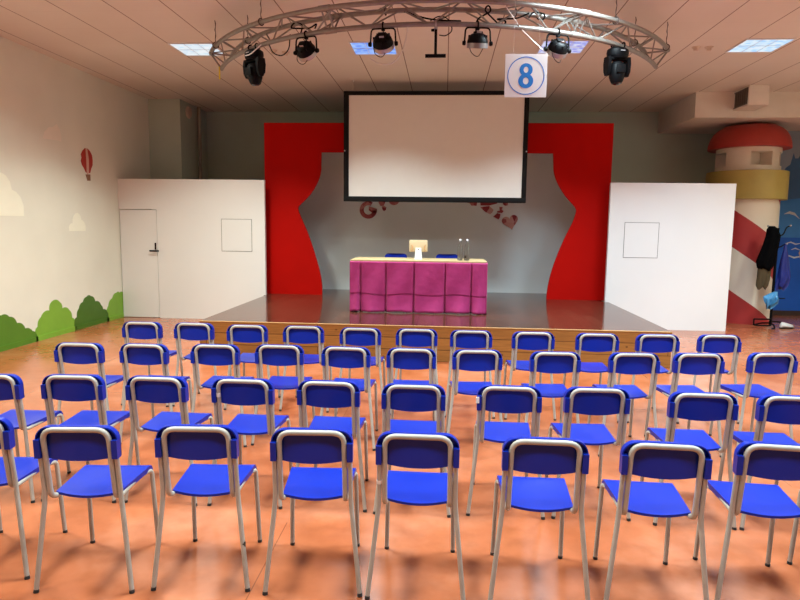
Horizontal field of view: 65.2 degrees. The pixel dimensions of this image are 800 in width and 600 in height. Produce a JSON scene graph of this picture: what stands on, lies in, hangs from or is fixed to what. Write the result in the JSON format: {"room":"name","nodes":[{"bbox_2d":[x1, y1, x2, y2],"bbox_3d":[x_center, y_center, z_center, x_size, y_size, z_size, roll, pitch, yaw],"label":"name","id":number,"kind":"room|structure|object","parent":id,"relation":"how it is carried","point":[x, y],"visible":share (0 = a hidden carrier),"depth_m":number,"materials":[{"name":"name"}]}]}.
{"room":"auditorium","nodes":[
{"label":"auditorium","id":0,"kind":"room"},
{"bbox_2d":[0,36,151,351],"bbox_3d":[-5.566,-0.817,3.509,0.166,4.050,20.350,1,7,4],"label":"wall","id":1,"kind":"structure","parent":0,"point":[68,134],"depth_m":9.32,"materials":[{"name":"beige paint"}]},
{"bbox_2d":[148,99,207,209],"bbox_3d":[-4.508,-1.923,12.893,0.630,4.050,1.350,1,7,4],"label":"wall column","id":2,"kind":"structure","parent":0,"point":[173,137],"depth_m":12.12,"materials":[{"name":"grey paint"}]},
{"bbox_2d":[185,106,191,118],"bbox_3d":[-4.163,-3.700,12.330,0.060,0.240,0.240,1,7,4],"label":"wall speaker","id":3,"kind":"object","parent":2,"relation":"attached to","point":[188,111],"visible":1,"depth_m":12.29},
{"bbox_2d":[197,107,201,178],"bbox_3d":[-4.130,-1.930,12.991,0.070,4.050,0.072,1,7,4],"label":"pipe","id":4,"kind":"object","parent":2,"relation":"attached to","point":[198,108],"visible":0.34,"depth_m":12.81,"materials":[{"name":"grey metal"}]},
{"bbox_2d":[117,179,266,318],"bbox_3d":[-3.660,-0.886,11.047,2.620,2.450,0.070,1,7,4],"label":"wall","id":5,"kind":"structure","parent":0,"point":[198,279],"depth_m":10.98,"materials":[{"name":"white paint"}]},
{"bbox_2d":[120,210,159,316],"bbox_3d":[-4.606,-0.639,11.103,0.713,1.906,0.101,1,7,4],"label":"door","id":6,"kind":"structure","parent":5,"relation":"in","point":[138,228],"depth_m":11.11,"materials":[{"name":"white wood"}]},
{"bbox_2d":[221,219,251,251],"bbox_3d":[-2.854,-1.131,10.924,0.545,0.565,0.007,1,7,4],"label":"access hatch","id":7,"kind":"object","parent":5,"relation":"attached to","point":[236,234],"visible":1,"depth_m":10.92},
{"bbox_2d":[0,315,799,599],"bbox_3d":[1.060,1.374,3.368,13.495,0.100,20.500,1,7,4],"label":"floor","id":8,"kind":"structure","parent":0,"point":[418,563],"depth_m":3.53,"materials":[{"name":"orange plastic"}]},
{"bbox_2d":[0,417,67,579],"bbox_3d":[-2.003,0.913,3.155,0.462,0.793,0.492,0,7,-2],"label":"chair","id":9,"kind":"object","parent":8,"relation":"on","point":[14,471],"visible":0.96,"depth_m":2.98,"materials":[{"name":"blue plastic"}]},
{"bbox_2d":[0,374,70,502],"bbox_3d":[-2.431,0.809,3.982,0.462,0.793,0.492,1,7,3],"label":"chair","id":10,"kind":"object","parent":8,"relation":"on","point":[11,385],"visible":0.87,"depth_m":3.78,"materials":[{"name":"beige paint"}]},
{"bbox_2d":[54,342,123,424],"bbox_3d":[-2.410,0.692,4.966,0.462,0.793,0.492,1,7,3],"label":"chair","id":11,"kind":"object","parent":8,"relation":"on","point":[67,352],"visible":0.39,"depth_m":4.72,"materials":[{"name":"beige paint"}]},
{"bbox_2d":[40,374,139,502],"bbox_3d":[-1.952,0.814,3.988,0.462,0.793,0.492,1,7,1],"label":"chair","id":12,"kind":"object","parent":8,"relation":"on","point":[63,387],"visible":0.71,"depth_m":3.74,"materials":[{"name":"beige paint"}]},
{"bbox_2d":[33,425,157,593],"bbox_3d":[-1.455,0.932,3.057,0.462,0.793,0.492,1,7,-1],"label":"chair","id":13,"kind":"object","parent":8,"relation":"on","point":[60,442],"visible":0.99,"depth_m":2.85,"materials":[{"name":"beige paint"}]},
{"bbox_2d":[121,321,182,406],"bbox_3d":[-2.354,0.569,5.997,0.462,0.793,0.492,1,7,5],"label":"chair","id":14,"kind":"object","parent":8,"relation":"on","point":[131,329],"visible":0.42,"depth_m":5.75,"materials":[{"name":"beige paint"}]},
{"bbox_2d":[119,343,192,443],"bbox_3d":[-1.912,0.699,4.961,0.462,0.793,0.492,1,7,5],"label":"chair","id":15,"kind":"object","parent":8,"relation":"on","point":[133,353],"visible":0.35,"depth_m":4.71,"materials":[{"name":"beige paint"}]},
{"bbox_2d":[124,375,216,505],"bbox_3d":[-1.433,0.823,3.972,0.462,0.793,0.492,1,7,5],"label":"chair","id":16,"kind":"object","parent":8,"relation":"on","point":[150,389],"visible":0.78,"depth_m":3.73,"materials":[{"name":"beige paint"}]},
{"bbox_2d":[172,322,231,406],"bbox_3d":[-1.865,0.578,5.973,0.462,0.793,0.492,1,7,6],"label":"chair","id":17,"kind":"object","parent":8,"relation":"on","point":[183,330],"visible":0.48,"depth_m":5.72,"materials":[{"name":"beige paint"}]},
{"bbox_2d":[151,424,261,591],"bbox_3d":[-0.923,0.935,3.085,0.462,0.793,0.492,1,7,0],"label":"chair","id":18,"kind":"object","parent":8,"relation":"on","point":[179,441],"visible":1,"depth_m":2.88,"materials":[{"name":"beige paint"}]},
{"bbox_2d":[190,344,254,446],"bbox_3d":[-1.385,0.704,4.974,0.462,0.793,0.492,1,7,3],"label":"chair","id":19,"kind":"object","parent":8,"relation":"on","point":[205,354],"visible":0.62,"depth_m":4.72,"materials":[{"name":"beige paint"}]},
{"bbox_2d":[207,377,292,508],"bbox_3d":[-0.916,0.832,3.946,0.462,0.793,0.492,1,7,4],"label":"chair","id":20,"kind":"object","parent":8,"relation":"on","point":[233,391],"visible":0.8,"depth_m":3.70,"materials":[{"name":"beige paint"}]},
{"bbox_2d":[224,324,280,409],"bbox_3d":[-1.371,0.594,5.899,0.462,0.793,0.492,1,7,3],"label":"chair","id":21,"kind":"object","parent":8,"relation":"on","point":[237,333],"visible":0.48,"depth_m":5.65,"materials":[{"name":"beige paint"}]},
{"bbox_2d":[251,344,314,445],"bbox_3d":[-0.904,0.708,4.991,0.462,0.793,0.492,1,7,3],"label":"chair","id":22,"kind":"object","parent":8,"relation":"on","point":[267,354],"visible":0.65,"depth_m":4.74,"materials":[{"name":"beige paint"}]},
{"bbox_2d":[279,325,331,412],"bbox_3d":[-0.857,0.602,5.883,0.462,0.793,0.492,1,7,4],"label":"chair","id":23,"kind":"object","parent":8,"relation":"on","point":[293,334],"visible":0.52,"depth_m":5.63,"materials":[{"name":"beige paint"}]},
{"bbox_2d":[262,427,361,596],"bbox_3d":[-0.397,0.945,3.059,0.462,0.793,0.492,1,7,1],"label":"chair","id":24,"kind":"object","parent":8,"relation":"on","point":[290,444],"visible":1,"depth_m":2.85,"materials":[{"name":"beige paint"}]},
{"bbox_2d":[296,380,368,511],"bbox_3d":[-0.407,0.842,3.921,0.462,0.793,0.492,1,7,4],"label":"chair","id":25,"kind":"object","parent":8,"relation":"on","point":[316,393],"visible":0.73,"depth_m":3.68,"materials":[{"name":"beige paint"}]},
{"bbox_2d":[320,346,377,450],"bbox_3d":[-0.386,0.720,4.944,0.462,0.793,0.492,1,7,6],"label":"chair","id":26,"kind":"object","parent":8,"relation":"on","point":[333,356],"visible":0.65,"depth_m":4.70,"materials":[{"name":"beige paint"}]},
{"bbox_2d":[337,327,385,410],"bbox_3d":[-0.337,0.617,5.817,0.462,0.793,0.492,1,7,5],"label":"chair","id":27,"kind":"object","parent":8,"relation":"on","point":[354,336],"visible":0.58,"depth_m":5.57,"materials":[{"name":"beige paint"}]},
{"bbox_2d":[386,348,436,420],"bbox_3d":[0.096,0.729,4.921,0.462,0.793,0.492,1,7,4],"label":"chair","id":28,"kind":"object","parent":8,"relation":"on","point":[400,358],"visible":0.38,"depth_m":4.67,"materials":[{"name":"beige paint"}]},
{"bbox_2d":[373,383,450,517],"bbox_3d":[0.090,0.855,3.866,0.462,0.793,0.492,1,7,4],"label":"chair","id":29,"kind":"object","parent":8,"relation":"on","point":[408,397],"visible":0.64,"depth_m":3.62,"materials":[{"name":"beige paint"}]},
{"bbox_2d":[390,328,437,414],"bbox_3d":[0.160,0.625,5.803,0.462,0.793,0.492,1,7,4],"label":"chair","id":30,"kind":"object","parent":8,"relation":"on","point":[409,337],"visible":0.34,"depth_m":5.55,"materials":[{"name":"beige paint"}]},
{"bbox_2d":[365,431,464,599],"bbox_3d":[0.091,0.956,3.020,0.462,0.793,0.492,1,7,4],"label":"chair","id":31,"kind":"object","parent":8,"relation":"on","point":[406,449],"visible":1,"depth_m":2.81,"materials":[{"name":"beige paint"}]},
{"bbox_2d":[199,289,672,367],"bbox_3d":[0.507,0.304,9.951,5.964,0.452,4.226,1,7,4],"label":"stage platform","id":32,"kind":"object","parent":8,"relation":"on","point":[507,314],"visible":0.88,"depth_m":8.22,"materials":[{"name":"laminate"}]},
{"bbox_2d":[385,253,406,257],"bbox_3d":[-0.086,-0.356,10.195,0.462,0.793,0.492,1,7,4],"label":"chair","id":33,"kind":"object","parent":32,"relation":"on","point":[400,255],"visible":0.15,"depth_m":10.36,"materials":[{"name":"beige paint"}]},
{"bbox_2d":[351,257,486,262],"bbox_3d":[0.282,-0.232,9.331,1.950,0.757,0.740,1,7,4],"label":"table","id":34,"kind":"object","parent":32,"relation":"on","point":[383,259],"visible":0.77,"depth_m":9.01,"materials":[{"name":"brown wood"}]},
{"bbox_2d":[409,240,427,259],"bbox_3d":[0.271,-0.743,9.226,0.270,0.283,0.130,1,7,1],"label":"monitor","id":35,"kind":"object","parent":34,"relation":"on","point":[417,246],"visible":1,"depth_m":9.22,"materials":[{"name":"beige plastic"}]},
{"bbox_2d":[350,260,487,313],"bbox_3d":[0.280,-0.219,9.297,1.995,0.730,0.810,1,7,4],"label":"tablecloth","id":36,"kind":"object","parent":34,"relation":"on","point":[375,286],"visible":0.98,"depth_m":8.94,"materials":[{"name":"fabric"}]},
{"bbox_2d":[457,239,462,260],"bbox_3d":[0.869,-0.726,9.038,0.074,0.308,0.074,1,7,4],"label":"water bottle","id":37,"kind":"object","parent":34,"relation":"on","point":[460,248],"visible":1,"depth_m":9.02,"materials":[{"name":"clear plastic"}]},
{"bbox_2d":[464,239,469,260],"bbox_3d":[0.968,-0.724,9.031,0.075,0.308,0.074,1,7,4],"label":"water bottle","id":38,"kind":"object","parent":34,"relation":"on","point":[467,248],"visible":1,"depth_m":9.01,"materials":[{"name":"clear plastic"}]},
{"bbox_2d":[264,123,613,300],"bbox_3d":[0.593,-1.545,10.905,5.985,3.000,0.050,1,7,4],"label":"surround","id":39,"kind":"object","parent":32,"relation":"on","point":[582,152],"visible":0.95,"depth_m":10.86,"materials":[{"name":"red paint"}]},
{"bbox_2d":[436,254,456,257],"bbox_3d":[0.757,-0.338,10.136,0.462,0.793,0.492,1,7,4],"label":"chair","id":40,"kind":"object","parent":32,"relation":"on","point":[438,255],"visible":0.14,"depth_m":10.30,"materials":[{"name":"beige paint"}]},
{"bbox_2d":[445,330,494,418],"bbox_3d":[0.634,0.636,5.760,0.462,0.793,0.492,1,7,3],"label":"chair","id":41,"kind":"object","parent":8,"relation":"on","point":[469,339],"visible":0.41,"depth_m":5.51,"materials":[{"name":"beige paint"}]},
{"bbox_2d":[446,349,502,445],"bbox_3d":[0.570,0.738,4.898,0.462,0.793,0.492,1,7,0],"label":"chair","id":42,"kind":"object","parent":8,"relation":"on","point":[462,359],"visible":0.75,"depth_m":4.65,"materials":[{"name":"beige paint"}]},
{"bbox_2d":[466,385,544,519],"bbox_3d":[0.643,0.863,3.858,0.462,0.793,0.492,1,7,5],"label":"chair","id":43,"kind":"object","parent":8,"relation":"on","point":[510,399],"visible":0.89,"depth_m":3.62,"materials":[{"name":"beige paint"}]},
{"bbox_2d":[503,331,555,420],"bbox_3d":[1.165,0.647,5.723,0.462,0.793,0.492,1,7,1],"label":"chair","id":44,"kind":"object","parent":8,"relation":"on","point":[522,340],"visible":0.7,"depth_m":5.48,"materials":[{"name":"beige paint"}]},
{"bbox_2d":[488,436,589,599],"bbox_3d":[0.643,0.969,2.972,0.462,0.793,0.492,1,7,4],"label":"chair","id":45,"kind":"object","parent":8,"relation":"on","point":[533,455],"visible":1,"depth_m":2.76,"materials":[{"name":"beige paint"}]},
{"bbox_2d":[517,351,580,423],"bbox_3d":[1.143,0.750,4.858,0.462,0.793,0.492,1,7,1],"label":"chair","id":46,"kind":"object","parent":8,"relation":"on","point":[552,362],"visible":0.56,"depth_m":4.61,"materials":[{"name":"beige paint"}]},
{"bbox_2d":[545,387,630,520],"bbox_3d":[1.133,0.871,3.843,0.462,0.793,0.492,1,7,2],"label":"chair","id":47,"kind":"object","parent":8,"relation":"on","point":[579,400],"visible":0.9,"depth_m":3.60,"materials":[{"name":"beige paint"}]},
{"bbox_2d":[563,333,619,422],"bbox_3d":[1.717,0.659,5.684,0.462,0.793,0.492,1,7,2],"label":"chair","id":48,"kind":"object","parent":8,"relation":"on","point":[591,342],"visible":0.65,"depth_m":5.43,"materials":[{"name":"beige paint"}]},
{"bbox_2d":[587,352,659,456],"bbox_3d":[1.720,0.757,4.857,0.462,0.793,0.492,1,7,0],"label":"chair","id":49,"kind":"object","parent":8,"relation":"on","point":[629,363],"visible":0.71,"depth_m":4.61,"materials":[{"name":"beige paint"}]},
{"bbox_2d":[617,334,679,423],"bbox_3d":[2.234,0.666,5.678,0.462,0.793,0.492,1,7,1],"label":"chair","id":50,"kind":"object","parent":8,"relation":"on","point":[652,343],"visible":0.45,"depth_m":5.43,"materials":[{"name":"beige paint"}]},
{"bbox_2d":[593,440,712,599],"bbox_3d":[1.160,0.980,2.936,0.462,0.793,0.492,2,7,6],"label":"chair","id":51,"kind":"object","parent":8,"relation":"on","point":[643,458],"visible":1,"depth_m":2.72,"materials":[{"name":"beige paint"}]},
{"bbox_2d":[644,353,724,457],"bbox_3d":[2.203,0.762,4.874,0.462,0.793,0.492,1,7,0],"label":"chair","id":52,"kind":"object","parent":8,"relation":"on","point":[684,363],"visible":0.59,"depth_m":4.63,"materials":[{"name":"beige paint"}]},
{"bbox_2d":[640,391,738,529],"bbox_3d":[1.717,0.888,3.763,0.462,0.793,0.492,1,7,5],"label":"chair","id":53,"kind":"object","parent":8,"relation":"on","point":[697,406],"visible":0.76,"depth_m":3.52,"materials":[{"name":"beige paint"}]},
{"bbox_2d":[687,334,741,423],"bbox_3d":[2.772,0.672,5.690,0.462,0.793,0.492,1,7,0],"label":"chair","id":54,"kind":"object","parent":8,"relation":"on","point":[705,343],"visible":0.48,"depth_m":5.44,"materials":[{"name":"beige paint"}]},
{"bbox_2d":[693,441,799,599],"bbox_3d":[1.671,0.986,2.939,0.462,0.793,0.492,2,7,9],"label":"chair","id":55,"kind":"object","parent":8,"relation":"on","point":[760,459],"visible":0.96,"depth_m":2.77,"materials":[{"name":"beige paint"}]},
{"bbox_2d":[705,123,792,324],"bbox_3d":[6.412,-1.416,11.687,1.380,3.605,1.380,1,7,4],"label":"prop","id":56,"kind":"object","parent":8,"relation":"on","point":[748,156],"visible":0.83,"depth_m":11.16,"materials":[{"name":"paint"}]},
{"bbox_2d":[708,353,797,446],"bbox_3d":[2.766,0.763,4.923,0.462,0.793,0.492,0,7,-3],"label":"chair","id":57,"kind":"object","parent":8,"relation":"on","point":[761,363],"visible":0.86,"depth_m":4.69,"materials":[{"name":"beige paint"}]},
{"bbox_2d":[715,394,799,530],"bbox_3d":[2.195,0.899,3.720,0.462,0.793,0.492,1,7,5],"label":"chair","id":58,"kind":"object","parent":8,"relation":"on","point":[781,409],"visible":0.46,"depth_m":3.48,"materials":[{"name":"beige paint"}]},
{"bbox_2d":[752,225,791,329],"bbox_3d":[6.465,-0.409,10.868,0.492,1.796,0.473,5,8,34],"label":"coat rack","id":59,"kind":"object","parent":8,"relation":"on","point":[770,323],"visible":0.78,"depth_m":10.88,"materials":[{"name":"black metal"}]},
{"bbox_2d":[756,269,770,289],"bbox_3d":[6.321,-0.412,10.877,0.221,0.478,0.127,-1,7,-13],"label":"scarf","id":60,"kind":"object","parent":59,"relation":"hanging from","point":[763,276],"visible":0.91,"depth_m":10.85,"materials":[{"name":"fabric"}]},
{"bbox_2d":[756,226,780,270],"bbox_3d":[6.360,-0.888,10.799,0.360,0.773,0.220,1,7,4],"label":"jacket","id":61,"kind":"object","parent":59,"relation":"hanging from","point":[767,255],"visible":1,"depth_m":10.73,"materials":[{"name":"black fabric"}]},
{"bbox_2d":[763,291,778,308],"bbox_3d":[6.459,0.010,10.881,0.258,0.313,0.193,1,7,4],"label":"plastic bag","id":62,"kind":"object","parent":59,"relation":"hanging from","point":[771,300],"visible":1,"depth_m":10.84,"materials":[{"name":"blue plastic"}]},
{"bbox_2d":[775,244,790,290],"bbox_3d":[6.645,-0.560,10.801,0.248,0.798,0.172,1,7,4],"label":"bag","id":63,"kind":"object","parent":59,"relation":"hanging from","point":[783,276],"visible":1,"depth_m":10.77,"materials":[{"name":"blue fabric"}]},
{"bbox_2d":[779,323,793,328],"bbox_3d":[6.746,0.449,10.895,0.275,0.099,0.090,0,7,-10],"label":"shoe","id":64,"kind":"object","parent":8,"relation":"on","point":[782,325],"visible":1,"depth_m":10.86,"materials":[{"name":"white fabric"}]},
{"bbox_2d":[787,490,799,564],"bbox_3d":[2.140,0.996,2.907,0.462,0.793,0.492,2,7,9],"label":"chair","id":65,"kind":"object","parent":8,"relation":"on","point":[796,520],"visible":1,"depth_m":3.17,"materials":[{"name":"beige paint"}]},
{"bbox_2d":[0,0,799,111],"bbox_3d":[1.113,-2.746,2.876,13.495,0.100,20.500,1,7,4],"label":"ceiling","id":66,"kind":"structure","parent":0,"point":[123,44],"depth_m":8.52,"materials":[{"name":"white paint"}]},
{"bbox_2d":[167,43,225,55],"bbox_3d":[-2.745,-3.412,8.516,0.600,0.012,0.600,1,7,4],"label":"recessed light","id":67,"kind":"object","parent":66,"relation":"in","point":[188,49],"visible":0.82,"depth_m":8.47,"materials":[{"name":"white plastic"}]},
{"bbox_2d":[348,41,397,54],"bbox_3d":[-0.346,-3.361,8.350,0.600,0.012,0.600,1,7,4],"label":"recessed light","id":68,"kind":"object","parent":66,"relation":"in","point":[358,47],"visible":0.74,"depth_m":8.39,"materials":[{"name":"white plastic"}]},
{"bbox_2d":[344,80,529,202],"bbox_3d":[0.573,-2.598,10.273,3.020,1.960,0.058,1,7,4],"label":"projection screen","id":69,"kind":"object","parent":66,"relation":"hanging from","point":[400,146],"visible":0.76,"depth_m":10.28,"materials":[{"name":"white fabric"}]},
{"bbox_2d":[209,0,669,78],"bbox_3d":[0.345,-2.867,6.684,5.517,0.583,1.872,1,7,4],"label":"lighting truss","id":70,"kind":"object","parent":66,"relation":"hanging from","point":[572,20],"visible":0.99,"depth_m":6.13,"materials":[{"name":"metal"}]},
{"bbox_2d":[243,43,265,85],"bbox_3d":[-1.588,-2.560,6.804,0.256,0.440,0.192,6,9,39],"label":"light","id":71,"kind":"object","parent":70,"relation":"hanging from","point":[254,66],"visible":0.88,"depth_m":6.74,"materials":[{"name":"black metal"}]},
{"bbox_2d":[269,34,290,55],"bbox_3d":[-1.266,-2.639,6.515,0.359,0.198,0.016,6,9,37],"label":"cable","id":72,"kind":"object","parent":70,"relation":"hanging from","point":[290,34],"visible":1,"depth_m":6.48,"materials":[{"name":"black rubber"}]},
{"bbox_2d":[290,22,316,32],"bbox_3d":[-0.973,-2.755,6.303,0.338,0.122,0.020,5,8,30],"label":"cable","id":73,"kind":"object","parent":70,"relation":"attached to","point":[315,24],"visible":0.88,"depth_m":6.31,"materials":[{"name":"black rubber"}]},
{"bbox_2d":[293,30,318,64],"bbox_3d":[-0.947,-2.542,6.309,0.223,0.342,0.235,-2,7,-23],"label":"light","id":74,"kind":"object","parent":70,"relation":"hanging from","point":[305,51],"visible":0.98,"depth_m":6.26,"materials":[{"name":"black metal"}]},
{"bbox_2d":[368,22,397,56],"bbox_3d":[-0.163,-2.496,6.006,0.225,0.342,0.233,-4,8,-35],"label":"light","id":75,"kind":"object","parent":70,"relation":"hanging from","point":[383,43],"visible":1,"depth_m":5.96,"materials":[{"name":"black metal"}]},
{"bbox_2d":[370,21,407,64],"bbox_3d":[-0.109,-2.461,6.001,0.370,0.395,0.014,2,7,12],"label":"cable","id":76,"kind":"object","parent":70,"relation":"hanging from","point":[407,21],"visible":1,"depth_m":5.99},
{"bbox_2d":[385,8,460,21],"bbox_3d":[0.185,-2.741,5.989,0.806,0.188,0.067,3,7,16],"label":"cable","id":77,"kind":"object","parent":70,"relation":"attached to","point":[385,8],"visible":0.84,"depth_m":5.92,"materials":[{"name":"black rubber"}]},
{"bbox_2d":[425,20,445,57],"bbox_3d":[0.340,-2.481,5.936,0.196,0.343,0.076,1,7,4],"label":"bracket","id":78,"kind":"object","parent":70,"relation":"hanging from","point":[435,55],"visible":1,"depth_m":5.94,"materials":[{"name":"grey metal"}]},
{"bbox_2d":[430,16,451,35],"bbox_3d":[0.391,-2.595,5.921,0.214,0.187,0.011,1,7,2],"label":"cable","id":79,"kind":"object","parent":70,"relation":"hanging from","point":[437,16],"visible":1,"depth_m":5.92,"materials":[{"name":"black metal"}]},
{"bbox_2d":[462,21,492,56],"bbox_3d":[0.737,-2.477,5.943,0.239,0.342,0.218,6,9,38],"label":"light","id":80,"kind":"object","parent":70,"relation":"hanging from","point":[477,39],"visible":1,"depth_m":5.88,"materials":[{"name":"black metal"}]},
{"bbox_2d":[475,5,528,30],"bbox_3d":[0.979,-2.672,5.957,0.534,0.244,0.027,0,7,-10],"label":"cable","id":81,"kind":"object","parent":70,"relation":"on","point":[486,13],"visible":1,"depth_m":5.94,"materials":[{"name":"black rubber"}]},
{"bbox_2d":[504,0,547,96],"bbox_3d":[1.163,-2.316,5.755,0.384,0.885,0.072,1,7,2],"label":"sign","id":82,"kind":"object","parent":70,"relation":"hanging from","point":[525,74],"visible":1,"depth_m":5.75,"materials":[{"name":"plastic"}]},
{"bbox_2d":[505,5,556,58],"bbox_3d":[1.290,-2.565,6.023,0.742,0.408,0.067,-3,8,-26],"label":"cable","id":83,"kind":"object","parent":70,"relation":"hanging from","point":[505,5],"visible":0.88,"depth_m":6.01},
{"bbox_2d":[528,11,544,20],"bbox_3d":[1.320,-2.740,6.022,0.182,0.079,0.016,-1,7,-16],"label":"cable","id":84,"kind":"object","parent":70,"relation":"hanging from","point":[536,11],"visible":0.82,"depth_m":6.02,"materials":[{"name":"black rubber"}]},
{"bbox_2d":[543,28,570,62],"bbox_3d":[1.547,-2.489,6.131,0.231,0.342,0.227,4,8,28],"label":"light","id":85,"kind":"object","parent":70,"relation":"hanging from","point":[558,48],"visible":1,"depth_m":6.08,"materials":[{"name":"black metal"}]},
{"bbox_2d":[603,42,630,84],"bbox_3d":[2.276,-2.481,6.549,0.256,0.440,0.192,-1,7,-12],"label":"light","id":86,"kind":"object","parent":70,"relation":"hanging from","point":[617,63],"visible":0.97,"depth_m":6.50,"materials":[{"name":"black metal"}]},
{"bbox_2d":[536,40,590,53],"bbox_3d":[2.127,-3.309,8.178,0.600,0.012,0.600,1,7,4],"label":"recessed light","id":87,"kind":"object","parent":66,"relation":"in","point":[576,46],"visible":0.59,"depth_m":8.12,"materials":[{"name":"white plastic"}]},
{"bbox_2d":[691,46,700,50],"bbox_3d":[3.845,-3.261,8.120,0.110,0.050,0.110,1,7,4],"label":"ceiling sensor","id":88,"kind":"object","parent":66,"relation":"attached to","point":[695,48],"visible":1,"depth_m":8.10,"materials":[{"name":"white plastic"}]},
{"bbox_2d":[704,46,713,50],"bbox_3d":[4.010,-3.259,8.114,0.110,0.050,0.110,1,7,4],"label":"ceiling sensor","id":89,"kind":"object","parent":66,"relation":"attached to","point":[708,48],"visible":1,"depth_m":8.09,"materials":[{"name":"white plastic"}]},
{"bbox_2d":[725,38,796,52],"bbox_3d":[4.606,-3.257,8.005,0.600,0.012,0.600,1,7,4],"label":"recessed light","id":90,"kind":"object","parent":66,"relation":"in","point":[749,45],"visible":1,"depth_m":7.99,"materials":[{"name":"white plastic"}]},
{"bbox_2d":[299,153,575,293],"bbox_3d":[0.682,-1.412,11.909,5.950,3.400,0.080,1,7,4],"label":"wall","id":91,"kind":"structure","parent":0,"point":[521,258],"depth_m":11.87,"materials":[{"name":"grey paint"}]},
{"bbox_2d":[360,202,376,218],"bbox_3d":[-0.604,-1.717,11.918,0.330,0.329,0.020,1,7,4],"label":"cutout letter","id":92,"kind":"object","parent":91,"relation":"attached to","point":[371,209],"visible":0.95,"depth_m":11.91,"materials":[{"name":"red paper"}]},
{"bbox_2d":[481,206,492,213],"bbox_3d":[1.635,-1.691,11.759,0.250,0.154,0.020,1,7,4],"label":"cutout letter","id":93,"kind":"object","parent":91,"relation":"attached to","point":[487,209],"visible":1,"depth_m":11.75,"materials":[{"name":"paper"}]},
{"bbox_2d":[480,203,496,205],"bbox_3d":[1.669,-1.828,11.741,0.335,0.110,0.020,1,7,4],"label":"cutout letter","id":94,"kind":"object","parent":91,"relation":"attached to","point":[481,204],"visible":0.47,"depth_m":11.74,"materials":[{"name":"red paper"}]},
{"bbox_2d":[502,215,517,228],"bbox_3d":[2.064,-1.458,11.756,0.295,0.283,0.020,1,7,4],"label":"heart","id":95,"kind":"object","parent":91,"relation":"attached to","point":[506,221],"visible":1,"depth_m":11.74,"materials":[{"name":"paper"}]},
{"bbox_2d":[206,112,715,301],"bbox_3d":[1.812,-1.879,13.200,13.495,4.050,0.150,1,7,4],"label":"wall","id":96,"kind":"structure","parent":0,"point":[235,140],"depth_m":12.81,"materials":[{"name":"grey paint"}]},
{"bbox_2d":[604,183,735,330],"bbox_3d":[4.493,-0.715,10.480,2.010,2.450,0.070,1,7,4],"label":"wall","id":97,"kind":"structure","parent":0,"point":[686,287],"depth_m":10.43,"materials":[{"name":"white paint"}]},
{"bbox_2d":[623,222,658,257],"bbox_3d":[4.028,-0.998,10.444,0.565,0.590,0.007,1,7,4],"label":"access hatch","id":98,"kind":"object","parent":97,"relation":"attached to","point":[640,238],"visible":1,"depth_m":10.44,"materials":[{"name":"white"}]},
{"bbox_2d":[658,92,799,133],"bbox_3d":[6.756,-3.451,11.623,3.180,0.430,1.900,1,7,4],"label":"ceiling beam","id":99,"kind":"structure","parent":0,"point":[699,112],"depth_m":10.83,"materials":[{"name":"paint"}]},
{"bbox_2d":[733,85,769,110],"bbox_3d":[5.873,-3.380,10.469,0.338,0.320,0.530,1,7,4],"label":"vent box","id":100,"kind":"object","parent":99,"relation":"attached to","point":[751,97],"visible":1,"depth_m":10.23,"materials":[{"name":"paint"}]},
{"bbox_2d":[733,87,748,108],"bbox_3d":[5.714,-3.381,10.480,0.018,0.265,0.470,1,7,4],"label":"grille","id":101,"kind":"object","parent":100,"relation":"attached to","point":[741,100],"depth_m":10.45,"materials":[{"name":"brown metal"}]},
{"bbox_2d":[773,131,799,310],"bbox_3d":[7.675,-1.724,12.531,1.400,4.050,0.376,1,7,4],"label":"wall","id":102,"kind":"structure","parent":0,"point":[789,214],"depth_m":12.37,"materials":[{"name":"blue paint"}]},
{"bbox_2d":[773,310,799,315],"bbox_3d":[7.636,0.259,12.578,1.400,0.100,0.014,1,7,4],"label":"baseboard","id":103,"kind":"structure","parent":102,"relation":"attached to","point":[775,312],"depth_m":12.56,"materials":[{"name":"brown wood"}]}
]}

